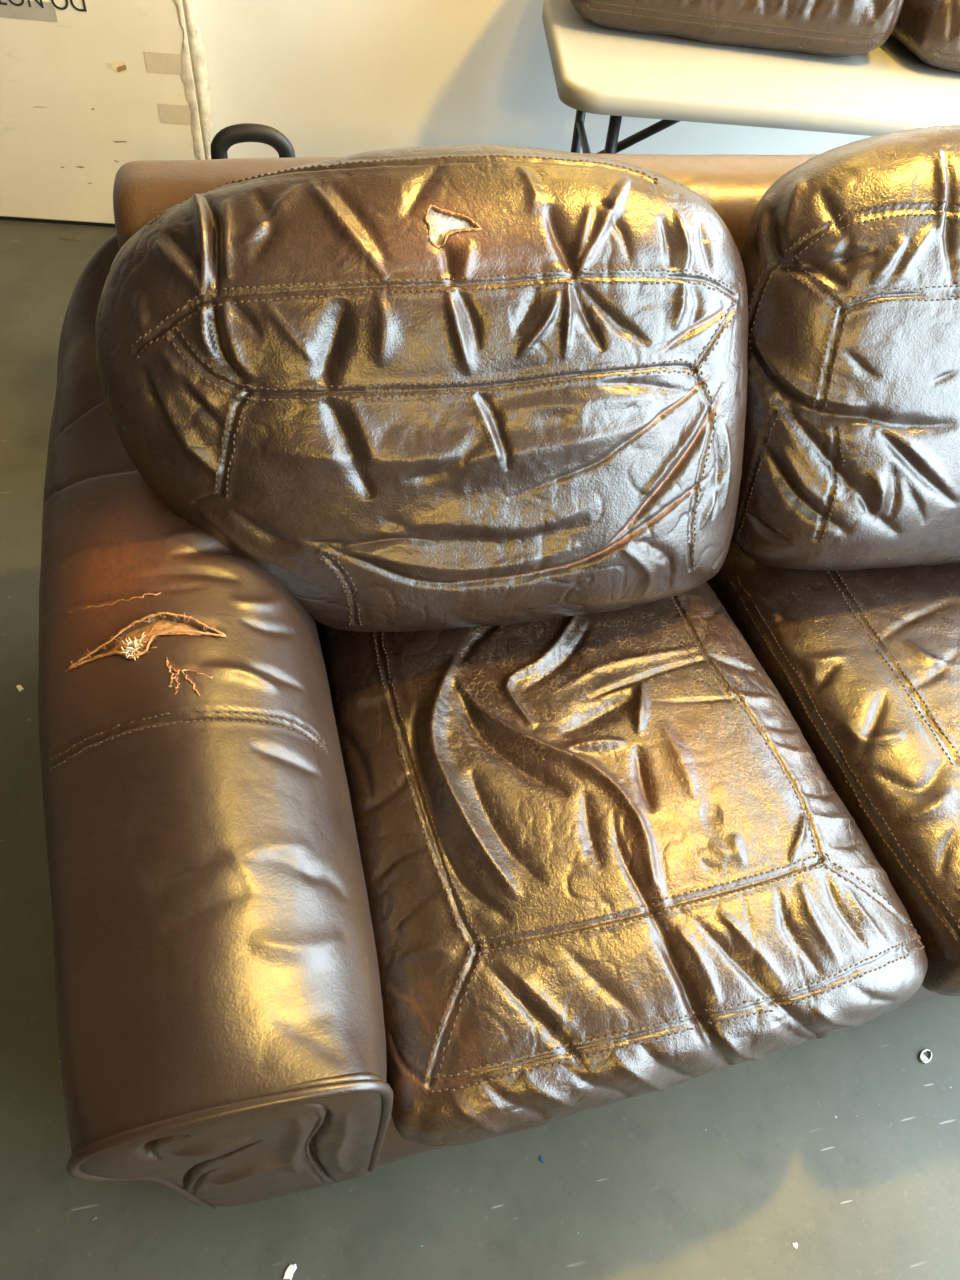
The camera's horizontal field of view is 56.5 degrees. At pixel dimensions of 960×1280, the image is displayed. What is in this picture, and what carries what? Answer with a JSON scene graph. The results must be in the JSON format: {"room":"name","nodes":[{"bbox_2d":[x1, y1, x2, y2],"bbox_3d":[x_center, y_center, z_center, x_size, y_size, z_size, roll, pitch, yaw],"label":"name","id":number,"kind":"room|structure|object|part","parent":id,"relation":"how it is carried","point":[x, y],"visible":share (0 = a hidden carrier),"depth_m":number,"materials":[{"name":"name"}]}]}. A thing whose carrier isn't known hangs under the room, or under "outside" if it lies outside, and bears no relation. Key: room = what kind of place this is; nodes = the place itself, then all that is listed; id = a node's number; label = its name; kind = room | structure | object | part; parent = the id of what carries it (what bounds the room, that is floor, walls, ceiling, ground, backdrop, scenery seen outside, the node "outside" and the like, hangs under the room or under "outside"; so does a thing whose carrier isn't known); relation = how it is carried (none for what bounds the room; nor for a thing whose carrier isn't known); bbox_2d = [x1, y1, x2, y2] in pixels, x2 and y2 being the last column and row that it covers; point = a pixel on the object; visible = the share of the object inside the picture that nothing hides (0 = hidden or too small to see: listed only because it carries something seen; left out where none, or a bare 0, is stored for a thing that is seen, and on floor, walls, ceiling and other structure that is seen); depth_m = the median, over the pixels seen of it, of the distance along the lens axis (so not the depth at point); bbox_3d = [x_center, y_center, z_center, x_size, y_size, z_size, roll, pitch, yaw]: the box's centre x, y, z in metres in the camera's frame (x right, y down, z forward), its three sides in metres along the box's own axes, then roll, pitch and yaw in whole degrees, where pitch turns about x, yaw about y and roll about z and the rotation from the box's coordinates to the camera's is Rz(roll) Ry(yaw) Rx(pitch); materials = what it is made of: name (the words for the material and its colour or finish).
{"room":"furniture repair workshop","nodes":[
{"label":"furniture repair workshop","id":0,"kind":"room"},
{"bbox_2d":[210,123,294,158],"bbox_3d":[-0.454,-0.719,1.919,0.330,0.723,0.310,-7,50,-12],"label":"handle","id":1,"kind":"object","parent":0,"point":[226,137],"visible":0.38,"depth_m":1.65,"materials":[{"name":"grey plastic"}]},
{"bbox_2d":[0,220,959,1279],"bbox_3d":[-0.016,1.065,0.977,9.500,0.120,6.540,2,49,-4],"label":"floor","id":2,"kind":"structure","parent":0,"point":[844,1146],"depth_m":1.22,"materials":[{"name":"concrete"}]},
{"bbox_2d":[16,685,23,691],"bbox_3d":[-0.855,0.088,1.657,0.016,0.002,0.010,37,55,24],"label":"chip","id":3,"kind":"object","parent":2,"relation":"on","point":[19,687],"visible":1,"depth_m":1.66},
{"bbox_2d":[60,237,78,239],"bbox_3d":[-1.271,-1.244,2.767,0.064,0.004,0.014,3,49,-3],"label":"dry leaf","id":4,"kind":"object","parent":2,"relation":"on","point":[64,238],"visible":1,"depth_m":2.76,"materials":[{"name":"brown plant"}]},
{"bbox_2d":[0,0,212,226],"bbox_3d":[-1.583,-1.812,2.334,1.656,1.350,0.134,2,49,-4],"label":"carton","id":5,"kind":"object","parent":2,"relation":"on","point":[89,89],"visible":0.84,"depth_m":2.56,"materials":[{"name":"white cardboard"}]},
{"bbox_2d":[283,1264,296,1279],"bbox_3d":[-0.237,0.788,1.114,0.012,0.002,0.020,19,50,11],"label":"chip","id":6,"kind":"object","parent":2,"relation":"on","point":[290,1270],"visible":1,"depth_m":1.11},
{"bbox_2d":[38,153,941,1208],"bbox_3d":[0.448,-0.049,1.322,2.056,0.887,1.149,-7,50,-12],"label":"sofa","id":7,"kind":"object","parent":2,"relation":"on","point":[222,1038],"visible":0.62,"depth_m":0.88,"materials":[{"name":"leather"}]},
{"bbox_3d":[-0.227,0.535,0.912,0.264,0.542,0.053,-7,50,-12],"label":"panel","id":8,"kind":"part","parent":7,"relation":"part of","materials":[{"name":"leather"}]},
{"bbox_3d":[0.345,-0.407,1.589,1.724,0.837,0.180,-7,50,-12],"label":"backrest","id":9,"kind":"part","parent":7,"relation":"part of","materials":[{"name":"leather"}]},
{"bbox_2d":[322,581,927,1146],"bbox_3d":[0.130,0.144,1.244,0.688,0.210,0.904,-7,50,-12],"label":"seat cushion","id":10,"kind":"object","parent":7,"relation":"on","point":[606,860],"visible":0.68,"depth_m":1.04,"materials":[{"name":"brown leather"}]},
{"bbox_2d":[95,144,747,631],"bbox_3d":[-0.037,-0.283,1.141,0.828,0.565,0.366,-7,50,-12],"label":"cushion","id":11,"kind":"object","parent":10,"relation":"on","point":[439,387],"visible":0.98,"depth_m":1.02,"materials":[{"name":"brown leather"}]},
{"bbox_3d":[0.436,0.180,1.520,1.398,0.198,0.978,-7,50,-12],"label":"seat","id":12,"kind":"part","parent":7,"relation":"part of","materials":[{"name":"leather"}]},
{"bbox_2d":[707,528,959,995],"bbox_3d":[0.775,0.064,1.397,0.673,0.195,0.859,-7,50,-12],"label":"seat cushion","id":13,"kind":"object","parent":7,"relation":"on","point":[865,663],"visible":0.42,"depth_m":1.27,"materials":[{"name":"brown leather"}]},
{"bbox_2d":[734,124,959,570],"bbox_3d":[0.719,-0.396,1.305,0.768,0.576,0.369,-7,50,-12],"label":"cushion","id":14,"kind":"object","parent":13,"relation":"on","point":[850,258],"visible":0.87,"depth_m":1.16,"materials":[{"name":"brown leather"}]},
{"bbox_2d":[542,0,959,153],"bbox_3d":[0.898,-1.155,2.425,1.520,0.738,0.740,2,49,-4],"label":"folding table","id":15,"kind":"object","parent":2,"relation":"on","point":[598,69],"visible":0.55,"depth_m":1.99,"materials":[{"name":"plastic"}]},
{"bbox_3d":[0.269,-1.373,2.569,0.027,0.708,0.027,2,49,-4],"label":"leg","id":16,"kind":"part","parent":15,"relation":"part of","materials":[{"name":"black metal"}]},
{"bbox_3d":[0.279,-0.964,2.216,0.027,0.708,0.027,2,49,-4],"label":"leg","id":17,"kind":"part","parent":15,"relation":"part of","materials":[{"name":"black metal"}]},
{"bbox_2d":[570,0,903,56],"bbox_3d":[0.604,-1.630,2.138,0.777,0.271,0.482,8,49,1],"label":"seat cushion","id":18,"kind":"object","parent":15,"relation":"on","point":[839,28],"visible":1,"depth_m":2.04,"materials":[{"name":"brown leather"}]},
{"bbox_2d":[891,0,959,71],"bbox_3d":[1.340,-1.551,2.191,0.676,0.202,0.523,2,49,-4],"label":"seat cushion","id":19,"kind":"object","parent":15,"relation":"on","point":[929,29],"visible":0.81,"depth_m":2.05,"materials":[{"name":"brown leather"}]},
{"bbox_2d":[919,1049,931,1063],"bbox_3d":[0.671,0.626,1.345,0.025,0.003,0.016,-32,59,-28],"label":"tab","id":20,"kind":"object","parent":2,"relation":"on","point":[922,1057],"visible":1,"depth_m":1.34,"materials":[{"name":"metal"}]},
{"bbox_2d":[195,0,872,158],"bbox_3d":[-1.390,-2.325,1.956,6.650,2.620,0.122,2,49,-4],"label":"wall","id":21,"kind":"structure","parent":0,"point":[337,78],"depth_m":2.67,"materials":[{"name":"white paint"}]}
]}

